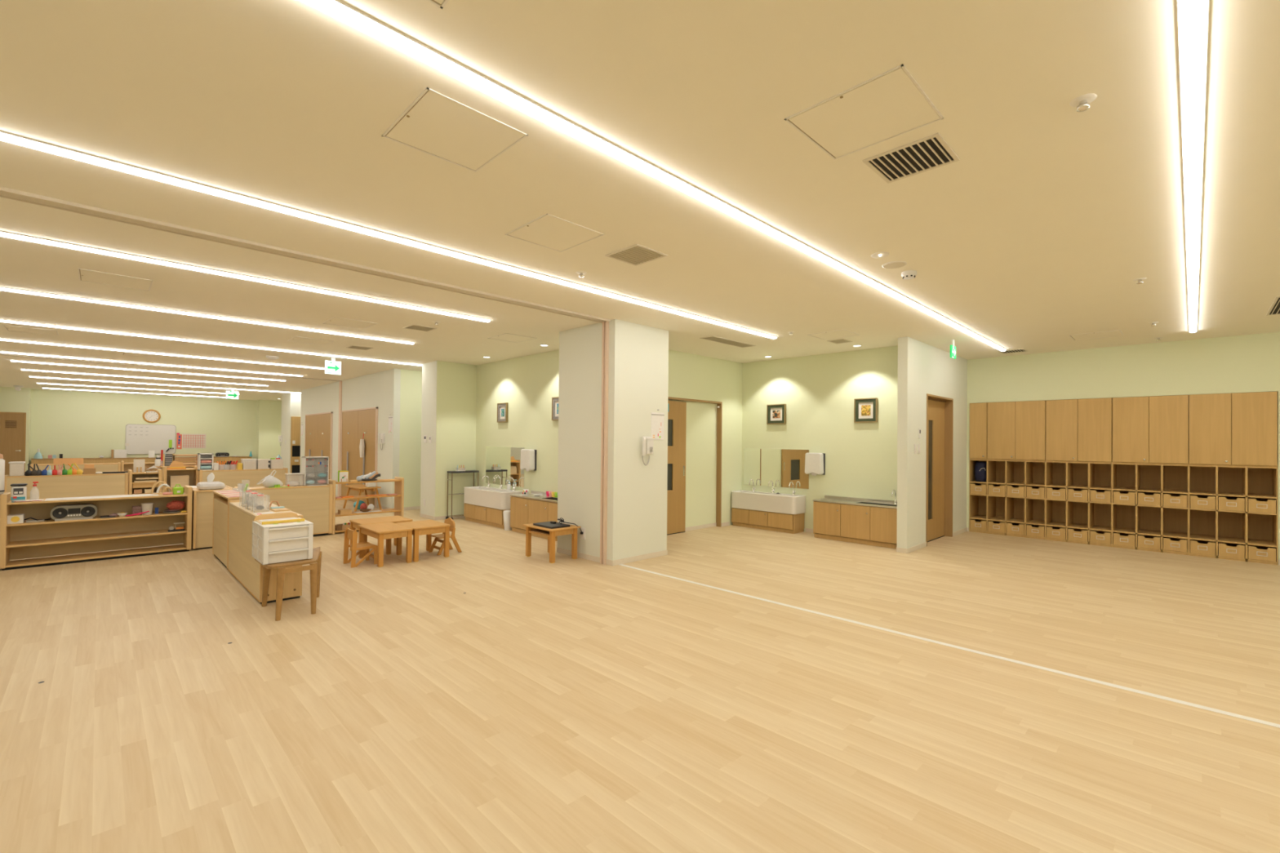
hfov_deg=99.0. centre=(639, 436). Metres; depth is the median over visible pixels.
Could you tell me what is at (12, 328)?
ceiling hatch
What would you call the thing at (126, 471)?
rail
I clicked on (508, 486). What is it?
soap bottle
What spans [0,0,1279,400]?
ceiling
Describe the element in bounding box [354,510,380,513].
paper pad
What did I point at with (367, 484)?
storage box
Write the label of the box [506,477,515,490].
faucet
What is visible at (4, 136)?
recessed light
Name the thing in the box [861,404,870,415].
artwork
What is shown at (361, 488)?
stool
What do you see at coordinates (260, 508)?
case
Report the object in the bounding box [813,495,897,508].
countertop
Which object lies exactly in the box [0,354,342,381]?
trim
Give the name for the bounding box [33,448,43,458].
spray bottle
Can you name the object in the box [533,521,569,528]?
laptop
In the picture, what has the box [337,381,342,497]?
trim
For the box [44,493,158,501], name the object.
table runner
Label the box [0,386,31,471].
wall
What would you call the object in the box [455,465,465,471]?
stand
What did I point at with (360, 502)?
ball
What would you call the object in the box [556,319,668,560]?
wall pillar
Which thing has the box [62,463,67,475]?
paint pot
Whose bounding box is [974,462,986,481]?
drawstring bag
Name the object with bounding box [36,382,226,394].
recessed light
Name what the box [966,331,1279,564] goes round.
wall
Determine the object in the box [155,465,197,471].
side table
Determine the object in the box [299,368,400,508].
wall
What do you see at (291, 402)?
wall pillar
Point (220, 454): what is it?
boombox
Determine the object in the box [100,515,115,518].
notebook
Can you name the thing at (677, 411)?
door
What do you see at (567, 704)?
floor
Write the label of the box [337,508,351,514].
wooden box
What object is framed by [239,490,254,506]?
case
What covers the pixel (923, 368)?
wall
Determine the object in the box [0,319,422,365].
recessed light
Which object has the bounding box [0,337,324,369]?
recessed light
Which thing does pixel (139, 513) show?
brush
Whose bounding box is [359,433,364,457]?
bag
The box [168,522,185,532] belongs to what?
tape dispenser
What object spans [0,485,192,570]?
shelf
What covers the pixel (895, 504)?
basin
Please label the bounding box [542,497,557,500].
basin
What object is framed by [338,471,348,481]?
picture book
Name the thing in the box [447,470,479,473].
shelf
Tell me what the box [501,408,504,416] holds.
artwork
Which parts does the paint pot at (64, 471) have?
pot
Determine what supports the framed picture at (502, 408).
attached to the wall at (529, 384)
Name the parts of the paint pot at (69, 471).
pot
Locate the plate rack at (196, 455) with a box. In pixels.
[173,454,197,466]
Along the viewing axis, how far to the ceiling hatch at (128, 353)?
8.90 m
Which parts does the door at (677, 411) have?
glass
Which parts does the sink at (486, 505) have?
door, door, door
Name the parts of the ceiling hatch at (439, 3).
hatch panel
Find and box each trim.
[0,186,610,323]
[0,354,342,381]
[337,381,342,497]
[600,320,608,564]
[620,564,1279,728]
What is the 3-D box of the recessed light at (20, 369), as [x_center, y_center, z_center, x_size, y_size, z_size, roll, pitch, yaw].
[-10.903,-1.318,12.396,4.158,0.025,0.067,1,-1,-45]
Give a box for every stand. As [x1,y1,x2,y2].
[133,459,145,472]
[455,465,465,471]
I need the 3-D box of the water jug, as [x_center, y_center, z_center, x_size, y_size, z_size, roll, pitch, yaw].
[-6.603,0.367,5.565,0.184,0.430,0.184,1,-1,-45]
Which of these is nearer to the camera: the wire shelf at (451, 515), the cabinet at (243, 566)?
the cabinet at (243, 566)
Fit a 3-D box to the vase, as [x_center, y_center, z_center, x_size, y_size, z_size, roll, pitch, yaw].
[-3.920,0.548,5.434,0.064,0.240,0.064,1,-1,-45]
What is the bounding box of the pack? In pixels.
[195,472,225,489]
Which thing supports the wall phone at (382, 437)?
attached to the wall at (381, 390)
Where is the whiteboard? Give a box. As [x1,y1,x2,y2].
[124,423,176,454]
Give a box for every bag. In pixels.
[257,470,283,487]
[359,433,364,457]
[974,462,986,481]
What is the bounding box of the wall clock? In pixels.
[142,409,160,422]
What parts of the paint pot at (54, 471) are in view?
pot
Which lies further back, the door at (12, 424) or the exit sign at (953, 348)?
the door at (12, 424)
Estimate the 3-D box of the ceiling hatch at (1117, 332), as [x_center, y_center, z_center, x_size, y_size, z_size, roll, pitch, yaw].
[5.529,-1.228,6.628,0.450,0.005,0.470,1,-1,-45]
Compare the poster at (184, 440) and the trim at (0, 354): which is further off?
the poster at (184, 440)
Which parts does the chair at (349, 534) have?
backrest, frame, seat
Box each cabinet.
[30,456,252,469]
[227,497,302,604]
[289,416,300,484]
[301,456,328,485]
[510,490,557,541]
[813,489,897,548]
[968,402,987,533]
[986,400,1045,539]
[1045,397,1112,546]
[1111,395,1188,555]
[1188,391,1277,564]
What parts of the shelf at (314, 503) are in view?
panel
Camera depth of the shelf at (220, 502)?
5.91 m
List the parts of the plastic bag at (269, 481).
handle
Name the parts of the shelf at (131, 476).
panel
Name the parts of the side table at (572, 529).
leg, leg, leg, leg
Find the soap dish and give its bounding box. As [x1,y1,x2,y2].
[162,492,173,494]
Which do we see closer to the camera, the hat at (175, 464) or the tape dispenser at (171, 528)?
the tape dispenser at (171, 528)
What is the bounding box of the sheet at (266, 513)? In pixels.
[253,511,275,515]
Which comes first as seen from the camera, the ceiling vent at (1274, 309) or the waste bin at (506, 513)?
the ceiling vent at (1274, 309)
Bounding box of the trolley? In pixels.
[445,470,479,519]
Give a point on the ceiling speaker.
(893, 264)
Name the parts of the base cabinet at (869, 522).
door, door, door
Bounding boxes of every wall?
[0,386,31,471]
[29,389,257,470]
[256,400,281,459]
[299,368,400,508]
[399,368,422,506]
[420,360,476,516]
[475,349,559,493]
[667,349,742,527]
[741,345,897,532]
[897,336,967,548]
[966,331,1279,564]
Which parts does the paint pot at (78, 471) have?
pot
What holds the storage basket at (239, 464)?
on the shelf at (233, 478)
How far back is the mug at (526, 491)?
8.14 m
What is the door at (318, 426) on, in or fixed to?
in the wall at (381, 390)
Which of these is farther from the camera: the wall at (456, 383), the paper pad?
the wall at (456, 383)
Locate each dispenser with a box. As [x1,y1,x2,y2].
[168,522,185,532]
[520,448,536,471]
[804,453,825,475]
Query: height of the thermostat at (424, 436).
0.130 m
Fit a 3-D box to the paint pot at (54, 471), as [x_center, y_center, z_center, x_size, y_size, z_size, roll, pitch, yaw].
[-9.653,0.552,9.018,0.088,0.161,0.090,1,-1,-45]
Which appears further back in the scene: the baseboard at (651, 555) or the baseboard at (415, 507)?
the baseboard at (415, 507)
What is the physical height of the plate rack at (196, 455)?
0.250 m
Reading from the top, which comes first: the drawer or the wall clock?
the wall clock
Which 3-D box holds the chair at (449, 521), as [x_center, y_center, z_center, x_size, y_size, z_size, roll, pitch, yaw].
[-2.355,1.190,6.616,0.303,0.412,0.260,1,-1,-45]
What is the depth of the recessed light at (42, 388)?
16.34 m
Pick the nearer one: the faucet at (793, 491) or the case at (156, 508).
the case at (156, 508)
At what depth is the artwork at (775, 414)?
8.75 m
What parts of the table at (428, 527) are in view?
leg, leg, leg, leg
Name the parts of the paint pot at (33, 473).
pot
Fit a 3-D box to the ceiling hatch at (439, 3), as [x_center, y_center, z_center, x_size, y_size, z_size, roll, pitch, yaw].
[-0.609,-1.334,1.373,0.450,0.005,0.470,1,-1,-45]
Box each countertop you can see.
[510,490,557,502]
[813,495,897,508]
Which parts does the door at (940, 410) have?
glass, rail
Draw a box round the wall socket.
[581,527,585,539]
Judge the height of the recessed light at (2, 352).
0.025 m
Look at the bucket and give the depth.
6.31 m
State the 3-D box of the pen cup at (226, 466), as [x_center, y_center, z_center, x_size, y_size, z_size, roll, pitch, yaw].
[-8.202,0.565,10.847,0.108,0.185,0.148,0,-1,35]
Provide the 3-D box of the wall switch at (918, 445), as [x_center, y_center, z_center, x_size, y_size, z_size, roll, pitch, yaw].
[3.615,0.156,7.080,0.070,0.120,0.014,1,-1,-45]
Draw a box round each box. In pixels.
[7,513,24,524]
[8,461,25,475]
[83,463,95,474]
[111,449,126,457]
[132,505,142,515]
[169,475,189,487]
[251,517,313,564]
[256,458,270,469]
[268,457,283,469]
[334,522,355,530]
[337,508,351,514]
[365,482,376,487]
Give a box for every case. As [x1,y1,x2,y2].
[155,507,158,514]
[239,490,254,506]
[244,492,263,510]
[250,494,269,512]
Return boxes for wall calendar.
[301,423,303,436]
[388,416,392,434]
[650,409,664,439]
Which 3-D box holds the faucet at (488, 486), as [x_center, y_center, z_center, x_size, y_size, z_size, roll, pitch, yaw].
[-2.604,0.756,9.271,0.144,0.205,0.074,1,-1,-45]
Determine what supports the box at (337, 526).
on the shelf at (398, 509)
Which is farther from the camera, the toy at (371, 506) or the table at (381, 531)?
the toy at (371, 506)
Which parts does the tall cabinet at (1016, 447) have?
drawer, drawer, door, drawer, drawer, door, drawer, drawer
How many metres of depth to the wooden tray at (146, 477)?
9.84 m
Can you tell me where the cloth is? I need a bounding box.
[162,500,185,513]
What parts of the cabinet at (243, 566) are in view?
rail, panel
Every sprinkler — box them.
[576,271,586,277]
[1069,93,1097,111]
[1133,277,1146,284]
[1148,321,1159,325]
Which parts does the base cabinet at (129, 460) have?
door, door, door, door, door, door, door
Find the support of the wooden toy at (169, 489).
on the table runner
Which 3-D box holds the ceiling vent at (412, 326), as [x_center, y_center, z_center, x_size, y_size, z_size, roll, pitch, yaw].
[-2.638,-1.304,6.561,0.300,0.006,0.280,1,-1,-45]
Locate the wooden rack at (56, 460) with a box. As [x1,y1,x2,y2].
[53,457,83,464]
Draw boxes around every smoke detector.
[266,355,279,359]
[901,270,916,279]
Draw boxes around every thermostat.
[423,435,426,442]
[428,435,431,443]
[918,428,920,438]
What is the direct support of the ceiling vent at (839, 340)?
in the ceiling
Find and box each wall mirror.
[485,446,524,487]
[743,448,808,488]
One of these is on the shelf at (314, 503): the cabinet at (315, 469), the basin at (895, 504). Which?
the cabinet at (315, 469)
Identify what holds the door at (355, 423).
in the wall at (381, 390)
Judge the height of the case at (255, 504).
0.146 m
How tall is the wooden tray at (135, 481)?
0.030 m
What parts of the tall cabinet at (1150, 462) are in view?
drawer, drawer, door, drawer, drawer, door, drawer, drawer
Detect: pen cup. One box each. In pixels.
[216,460,226,469]
[221,460,231,469]
[228,460,237,469]
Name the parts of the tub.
label panel, lid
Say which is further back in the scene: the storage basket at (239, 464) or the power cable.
the storage basket at (239, 464)
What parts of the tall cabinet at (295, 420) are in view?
door, drawer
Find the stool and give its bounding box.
[254,546,321,621]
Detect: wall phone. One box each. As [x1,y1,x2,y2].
[377,433,385,450]
[641,435,653,465]
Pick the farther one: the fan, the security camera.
the security camera
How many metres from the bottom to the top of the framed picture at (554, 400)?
0.340 m
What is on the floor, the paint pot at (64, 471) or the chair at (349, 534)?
the chair at (349, 534)
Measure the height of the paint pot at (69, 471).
0.185 m
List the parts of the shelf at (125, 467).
panel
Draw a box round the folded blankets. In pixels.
[356,471,380,481]
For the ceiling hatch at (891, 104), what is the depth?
2.23 m
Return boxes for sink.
[463,475,523,528]
[731,479,805,533]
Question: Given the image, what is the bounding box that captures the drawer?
[530,528,549,534]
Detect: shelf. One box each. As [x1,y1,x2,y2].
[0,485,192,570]
[4,472,128,499]
[30,462,120,472]
[120,461,162,491]
[128,468,161,494]
[162,465,197,492]
[182,461,195,468]
[191,484,235,550]
[197,467,288,488]
[212,490,266,568]
[234,483,333,537]
[328,476,404,534]
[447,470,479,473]
[448,514,463,516]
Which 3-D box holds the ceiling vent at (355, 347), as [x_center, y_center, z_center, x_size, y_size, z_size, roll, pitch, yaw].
[-4.111,-1.305,8.015,0.290,0.006,0.280,1,-1,-45]
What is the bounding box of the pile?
[13,499,43,502]
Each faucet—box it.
[482,475,490,487]
[493,476,502,488]
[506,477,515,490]
[748,479,755,491]
[768,480,774,493]
[788,481,795,494]
[891,489,897,504]
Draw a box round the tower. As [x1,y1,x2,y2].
[197,453,213,471]
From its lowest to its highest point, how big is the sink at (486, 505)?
0.765 m
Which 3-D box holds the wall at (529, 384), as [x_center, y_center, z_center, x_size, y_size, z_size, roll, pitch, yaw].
[-1.645,0.070,8.547,0.120,2.700,3.530,1,-1,-45]
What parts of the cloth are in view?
plate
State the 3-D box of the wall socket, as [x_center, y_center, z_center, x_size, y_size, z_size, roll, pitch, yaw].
[-0.658,1.119,6.324,0.014,0.130,0.075,1,-1,-45]
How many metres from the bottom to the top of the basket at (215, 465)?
0.140 m
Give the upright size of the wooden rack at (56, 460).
0.132 m
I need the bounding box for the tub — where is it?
[10,483,27,502]
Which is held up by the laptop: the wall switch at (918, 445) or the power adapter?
the power adapter
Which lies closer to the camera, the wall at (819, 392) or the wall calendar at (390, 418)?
the wall at (819, 392)
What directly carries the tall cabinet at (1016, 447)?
on the floor
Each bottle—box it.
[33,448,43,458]
[155,455,161,466]
[506,480,511,489]
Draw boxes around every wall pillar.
[280,392,301,484]
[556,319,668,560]
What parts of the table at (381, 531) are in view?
leg, leg, leg, leg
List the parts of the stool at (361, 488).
leg, leg, leg, leg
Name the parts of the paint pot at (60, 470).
pot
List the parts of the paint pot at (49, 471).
pot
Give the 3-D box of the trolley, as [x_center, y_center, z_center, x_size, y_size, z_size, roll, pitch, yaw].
[-3.065,1.003,9.468,0.530,0.824,0.175,1,-1,-45]
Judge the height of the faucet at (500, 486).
0.205 m
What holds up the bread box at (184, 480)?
on the shelf at (193, 473)
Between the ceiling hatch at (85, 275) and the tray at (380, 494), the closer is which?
the ceiling hatch at (85, 275)
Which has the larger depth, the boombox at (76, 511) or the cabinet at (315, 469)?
the cabinet at (315, 469)
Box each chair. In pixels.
[342,526,377,568]
[428,517,461,555]
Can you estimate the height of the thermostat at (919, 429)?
0.130 m
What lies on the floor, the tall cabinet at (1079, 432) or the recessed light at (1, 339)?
the tall cabinet at (1079, 432)
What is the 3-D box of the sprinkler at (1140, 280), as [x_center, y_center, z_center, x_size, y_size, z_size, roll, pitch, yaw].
[4.011,-1.247,4.388,0.084,0.036,0.084,1,-1,-45]
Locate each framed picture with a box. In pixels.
[497,402,508,422]
[551,396,558,420]
[766,404,786,424]
[853,397,877,422]
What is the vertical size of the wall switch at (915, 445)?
0.120 m
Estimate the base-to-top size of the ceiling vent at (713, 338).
0.006 m
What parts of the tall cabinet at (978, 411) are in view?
drawer, drawer, door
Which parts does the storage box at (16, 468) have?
box lid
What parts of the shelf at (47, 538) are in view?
power strip, panel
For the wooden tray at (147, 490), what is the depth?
9.83 m
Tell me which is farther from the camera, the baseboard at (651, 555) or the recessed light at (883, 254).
the baseboard at (651, 555)
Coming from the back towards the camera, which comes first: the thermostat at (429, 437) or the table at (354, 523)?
the thermostat at (429, 437)
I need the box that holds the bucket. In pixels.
[140,502,153,515]
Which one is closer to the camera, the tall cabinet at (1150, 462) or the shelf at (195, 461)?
the tall cabinet at (1150, 462)
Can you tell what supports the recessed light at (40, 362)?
in the ceiling
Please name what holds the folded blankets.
on the shelf at (398, 509)
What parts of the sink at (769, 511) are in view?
door, door, door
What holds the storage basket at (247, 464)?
on the shelf at (233, 478)
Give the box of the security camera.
[13,385,23,391]
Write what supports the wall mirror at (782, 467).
attached to the wall at (819, 392)
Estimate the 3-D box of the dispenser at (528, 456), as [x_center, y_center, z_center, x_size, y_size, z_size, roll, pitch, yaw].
[-1.728,0.364,8.455,0.120,0.340,0.275,1,-1,-45]
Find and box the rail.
[82,471,128,474]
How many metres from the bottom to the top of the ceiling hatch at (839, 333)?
0.005 m
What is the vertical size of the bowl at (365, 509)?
0.035 m
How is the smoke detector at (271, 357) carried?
attached to the ceiling
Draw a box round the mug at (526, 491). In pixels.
[522,488,528,495]
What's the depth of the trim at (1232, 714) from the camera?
3.44 m
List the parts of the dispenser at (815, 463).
plate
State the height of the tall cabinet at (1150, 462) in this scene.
2.010 m
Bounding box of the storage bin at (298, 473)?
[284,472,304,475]
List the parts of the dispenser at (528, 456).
plate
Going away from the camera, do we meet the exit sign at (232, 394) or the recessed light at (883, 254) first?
the recessed light at (883, 254)
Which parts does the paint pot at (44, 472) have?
pot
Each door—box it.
[0,412,26,475]
[304,412,333,484]
[340,407,377,507]
[666,396,722,535]
[925,393,953,546]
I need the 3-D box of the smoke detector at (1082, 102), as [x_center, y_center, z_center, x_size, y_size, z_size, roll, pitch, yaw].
[1.721,-1.290,2.124,0.084,0.036,0.084,1,-1,-45]
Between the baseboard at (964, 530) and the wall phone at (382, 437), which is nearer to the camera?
the baseboard at (964, 530)
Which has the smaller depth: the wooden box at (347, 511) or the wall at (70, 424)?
the wooden box at (347, 511)
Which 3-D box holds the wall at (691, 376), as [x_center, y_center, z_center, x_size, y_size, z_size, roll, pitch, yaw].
[0.658,0.089,8.280,2.840,2.700,0.150,1,-1,-45]
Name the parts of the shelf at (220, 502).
panel, slot shelf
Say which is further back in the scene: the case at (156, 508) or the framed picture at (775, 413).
the framed picture at (775, 413)
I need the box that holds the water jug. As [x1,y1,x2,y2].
[0,453,4,493]
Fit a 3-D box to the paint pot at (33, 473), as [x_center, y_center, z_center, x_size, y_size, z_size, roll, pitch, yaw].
[-9.825,0.534,8.848,0.122,0.190,0.090,1,-1,-45]
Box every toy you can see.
[108,513,117,516]
[150,480,173,494]
[360,502,367,509]
[367,503,374,510]
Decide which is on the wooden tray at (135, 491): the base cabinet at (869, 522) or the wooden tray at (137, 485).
the wooden tray at (137, 485)
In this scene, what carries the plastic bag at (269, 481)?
on the shelf at (314, 503)
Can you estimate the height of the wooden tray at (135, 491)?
0.070 m
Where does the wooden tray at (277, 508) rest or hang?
on the cabinet at (243, 566)
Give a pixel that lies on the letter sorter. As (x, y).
(167, 459)
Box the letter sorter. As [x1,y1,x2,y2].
[161,453,174,466]
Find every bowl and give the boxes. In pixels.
[117,512,127,516]
[359,508,371,511]
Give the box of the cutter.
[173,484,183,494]
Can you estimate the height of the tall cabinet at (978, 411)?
2.010 m
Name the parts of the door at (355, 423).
handle, handle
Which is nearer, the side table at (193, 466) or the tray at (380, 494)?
the tray at (380, 494)
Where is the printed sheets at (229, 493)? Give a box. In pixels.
[215,488,260,497]
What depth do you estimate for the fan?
9.93 m
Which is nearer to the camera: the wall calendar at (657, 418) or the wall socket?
the wall socket
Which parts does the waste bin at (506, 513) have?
bin lid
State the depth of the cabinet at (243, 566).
4.86 m
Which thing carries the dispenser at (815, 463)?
attached to the wall at (819, 392)
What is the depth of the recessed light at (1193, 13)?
2.22 m
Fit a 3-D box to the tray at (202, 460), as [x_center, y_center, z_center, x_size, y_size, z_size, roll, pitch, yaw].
[-8.476,0.476,10.664,0.179,0.115,0.235,1,-1,-45]
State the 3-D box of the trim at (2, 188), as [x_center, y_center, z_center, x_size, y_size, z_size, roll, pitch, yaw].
[-2.714,-1.324,3.758,6.590,0.020,0.130,1,-1,-45]
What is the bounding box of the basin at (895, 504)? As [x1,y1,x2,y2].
[858,502,897,506]
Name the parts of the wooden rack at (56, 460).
rack rail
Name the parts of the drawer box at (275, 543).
post, drawer, drawer, drawer, post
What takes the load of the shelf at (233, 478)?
on the floor
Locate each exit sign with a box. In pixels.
[226,389,239,399]
[324,357,341,374]
[950,339,955,359]
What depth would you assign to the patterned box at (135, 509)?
6.29 m
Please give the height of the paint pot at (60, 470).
0.171 m
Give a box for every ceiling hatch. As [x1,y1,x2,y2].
[2,324,58,335]
[77,267,153,290]
[122,351,160,358]
[322,316,377,328]
[382,87,528,172]
[427,0,448,8]
[488,333,537,342]
[504,213,604,252]
[784,63,943,159]
[807,328,860,339]
[1069,329,1123,340]
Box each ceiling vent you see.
[346,345,373,350]
[403,324,437,331]
[604,244,667,266]
[699,335,755,347]
[826,338,852,343]
[862,132,959,183]
[998,348,1027,353]
[1266,296,1279,315]
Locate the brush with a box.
[125,511,149,516]
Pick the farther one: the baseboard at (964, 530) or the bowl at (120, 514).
the baseboard at (964, 530)
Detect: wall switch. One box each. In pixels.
[914,444,916,453]
[917,444,919,453]
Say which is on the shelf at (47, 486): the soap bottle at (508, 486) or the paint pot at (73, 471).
the paint pot at (73, 471)
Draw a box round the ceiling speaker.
[881,261,906,268]
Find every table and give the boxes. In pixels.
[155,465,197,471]
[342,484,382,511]
[349,515,413,555]
[358,522,413,567]
[395,520,450,562]
[523,520,580,563]
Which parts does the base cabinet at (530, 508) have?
door, door, door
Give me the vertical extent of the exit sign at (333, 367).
0.280 m
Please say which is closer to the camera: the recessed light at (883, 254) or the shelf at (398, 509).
the recessed light at (883, 254)
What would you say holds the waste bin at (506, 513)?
on the floor
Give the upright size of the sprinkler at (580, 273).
0.036 m
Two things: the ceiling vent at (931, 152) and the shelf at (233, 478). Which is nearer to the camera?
the ceiling vent at (931, 152)
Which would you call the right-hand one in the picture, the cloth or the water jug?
the cloth
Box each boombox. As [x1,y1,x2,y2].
[49,503,97,520]
[215,452,229,457]
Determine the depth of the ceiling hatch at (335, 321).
6.31 m
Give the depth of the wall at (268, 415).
19.27 m
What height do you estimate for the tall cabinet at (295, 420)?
2.000 m
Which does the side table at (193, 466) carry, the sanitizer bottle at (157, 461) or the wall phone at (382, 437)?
the sanitizer bottle at (157, 461)
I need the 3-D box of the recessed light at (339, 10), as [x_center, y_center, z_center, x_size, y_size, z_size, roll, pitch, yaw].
[1.496,-1.279,4.108,10.138,0.025,0.067,1,-1,-45]
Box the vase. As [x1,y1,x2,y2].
[243,483,248,503]
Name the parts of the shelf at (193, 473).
panel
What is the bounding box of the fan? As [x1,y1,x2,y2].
[144,463,162,471]
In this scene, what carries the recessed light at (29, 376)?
in the ceiling
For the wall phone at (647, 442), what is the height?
0.336 m
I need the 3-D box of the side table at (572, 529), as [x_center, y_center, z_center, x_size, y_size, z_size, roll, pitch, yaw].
[-1.030,1.218,6.361,0.420,0.375,0.565,1,-1,-45]
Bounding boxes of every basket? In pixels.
[213,462,218,470]
[236,462,242,469]
[240,458,257,469]
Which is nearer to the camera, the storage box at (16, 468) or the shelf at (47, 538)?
the shelf at (47, 538)
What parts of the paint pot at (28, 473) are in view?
pot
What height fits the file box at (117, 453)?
0.250 m
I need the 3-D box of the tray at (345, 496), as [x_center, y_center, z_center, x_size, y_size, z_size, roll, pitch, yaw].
[-4.280,0.877,7.982,0.160,0.018,0.130,1,-1,-45]
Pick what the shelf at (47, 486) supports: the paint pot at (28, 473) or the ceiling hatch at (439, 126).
the paint pot at (28, 473)
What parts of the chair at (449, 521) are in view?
leg, leg, seat, leg, backrest, leg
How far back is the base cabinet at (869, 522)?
7.47 m
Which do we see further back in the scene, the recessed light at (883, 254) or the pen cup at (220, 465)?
the pen cup at (220, 465)
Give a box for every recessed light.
[0,130,777,338]
[0,230,490,322]
[0,286,414,344]
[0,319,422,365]
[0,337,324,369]
[0,351,302,376]
[10,360,285,381]
[20,368,268,386]
[29,376,301,393]
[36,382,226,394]
[42,387,226,397]
[299,0,1006,351]
[871,251,888,257]
[1177,0,1208,333]
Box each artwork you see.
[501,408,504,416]
[772,410,780,417]
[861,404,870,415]
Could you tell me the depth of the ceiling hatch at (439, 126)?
2.38 m
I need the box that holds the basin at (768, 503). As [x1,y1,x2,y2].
[731,489,805,514]
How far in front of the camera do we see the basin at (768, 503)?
8.49 m
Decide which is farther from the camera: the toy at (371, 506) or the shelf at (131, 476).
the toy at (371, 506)
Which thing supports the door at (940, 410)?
in the wall at (923, 368)
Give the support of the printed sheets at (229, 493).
on the shelf at (220, 502)
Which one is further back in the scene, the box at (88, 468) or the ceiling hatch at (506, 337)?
the box at (88, 468)
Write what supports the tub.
on the shelf at (47, 538)
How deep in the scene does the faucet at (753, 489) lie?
8.97 m
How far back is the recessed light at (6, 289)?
5.83 m
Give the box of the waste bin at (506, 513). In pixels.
[502,510,511,530]
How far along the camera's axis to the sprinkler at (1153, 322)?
5.91 m
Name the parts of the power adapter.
cord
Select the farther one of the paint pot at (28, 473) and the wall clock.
the wall clock
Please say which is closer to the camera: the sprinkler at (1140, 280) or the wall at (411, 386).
the sprinkler at (1140, 280)
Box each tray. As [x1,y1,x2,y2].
[132,483,158,488]
[133,480,156,482]
[133,488,142,493]
[135,476,158,479]
[144,488,151,493]
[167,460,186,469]
[200,457,212,464]
[253,511,304,524]
[266,500,289,511]
[268,484,289,488]
[339,495,354,497]
[365,493,386,496]
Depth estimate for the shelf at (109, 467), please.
12.68 m
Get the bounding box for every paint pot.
[24,463,31,475]
[27,463,36,475]
[35,463,41,475]
[41,464,48,475]
[47,465,52,475]
[52,465,57,475]
[57,464,63,475]
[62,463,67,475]
[66,463,73,475]
[67,463,76,475]
[74,462,82,474]
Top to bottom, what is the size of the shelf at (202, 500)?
0.720 m
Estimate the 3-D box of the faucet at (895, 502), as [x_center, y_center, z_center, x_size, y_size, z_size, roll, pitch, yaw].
[3.407,0.809,7.346,0.144,0.205,0.048,1,-1,-37]
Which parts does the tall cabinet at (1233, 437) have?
drawer, drawer, door, drawer, drawer, door, drawer, drawer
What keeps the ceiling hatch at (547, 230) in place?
attached to the ceiling
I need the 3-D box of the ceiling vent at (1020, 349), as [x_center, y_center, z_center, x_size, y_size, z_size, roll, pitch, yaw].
[5.317,-1.219,7.788,0.280,0.006,0.300,1,-1,-45]
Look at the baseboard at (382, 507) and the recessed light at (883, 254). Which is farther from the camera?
the baseboard at (382, 507)
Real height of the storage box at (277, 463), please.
0.225 m
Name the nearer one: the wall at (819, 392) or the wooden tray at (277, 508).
the wooden tray at (277, 508)
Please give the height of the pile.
0.006 m
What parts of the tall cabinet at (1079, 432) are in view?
drawer, drawer, door, drawer, drawer, door, drawer, drawer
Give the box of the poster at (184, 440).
[176,433,205,448]
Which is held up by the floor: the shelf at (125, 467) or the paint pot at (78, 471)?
the shelf at (125, 467)
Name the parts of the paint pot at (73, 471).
pot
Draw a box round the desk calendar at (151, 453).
[148,450,155,457]
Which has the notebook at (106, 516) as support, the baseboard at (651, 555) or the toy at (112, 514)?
the toy at (112, 514)
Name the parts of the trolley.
post, post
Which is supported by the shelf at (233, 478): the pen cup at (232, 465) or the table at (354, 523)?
the pen cup at (232, 465)
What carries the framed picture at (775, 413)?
attached to the wall at (819, 392)
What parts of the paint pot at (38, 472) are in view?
pot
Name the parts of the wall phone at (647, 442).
cord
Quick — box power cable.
[23,517,50,520]
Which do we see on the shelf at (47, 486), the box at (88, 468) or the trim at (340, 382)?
the box at (88, 468)
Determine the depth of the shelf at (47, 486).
9.10 m
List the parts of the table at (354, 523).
leg, leg, leg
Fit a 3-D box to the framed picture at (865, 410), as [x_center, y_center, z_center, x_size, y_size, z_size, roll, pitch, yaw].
[3.189,-0.372,7.723,0.035,0.340,0.320,1,-1,-45]
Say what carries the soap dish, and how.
on the shelf at (47, 538)
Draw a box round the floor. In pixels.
[0,484,1279,852]
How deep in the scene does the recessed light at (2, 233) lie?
4.37 m
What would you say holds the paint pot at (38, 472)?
on the shelf at (47, 486)
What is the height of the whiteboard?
0.944 m
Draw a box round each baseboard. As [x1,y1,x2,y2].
[335,494,391,509]
[404,506,420,510]
[419,513,464,519]
[556,546,667,566]
[684,521,897,547]
[896,527,967,553]
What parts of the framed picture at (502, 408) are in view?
frame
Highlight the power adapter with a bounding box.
[550,517,582,534]
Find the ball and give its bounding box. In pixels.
[353,500,364,509]

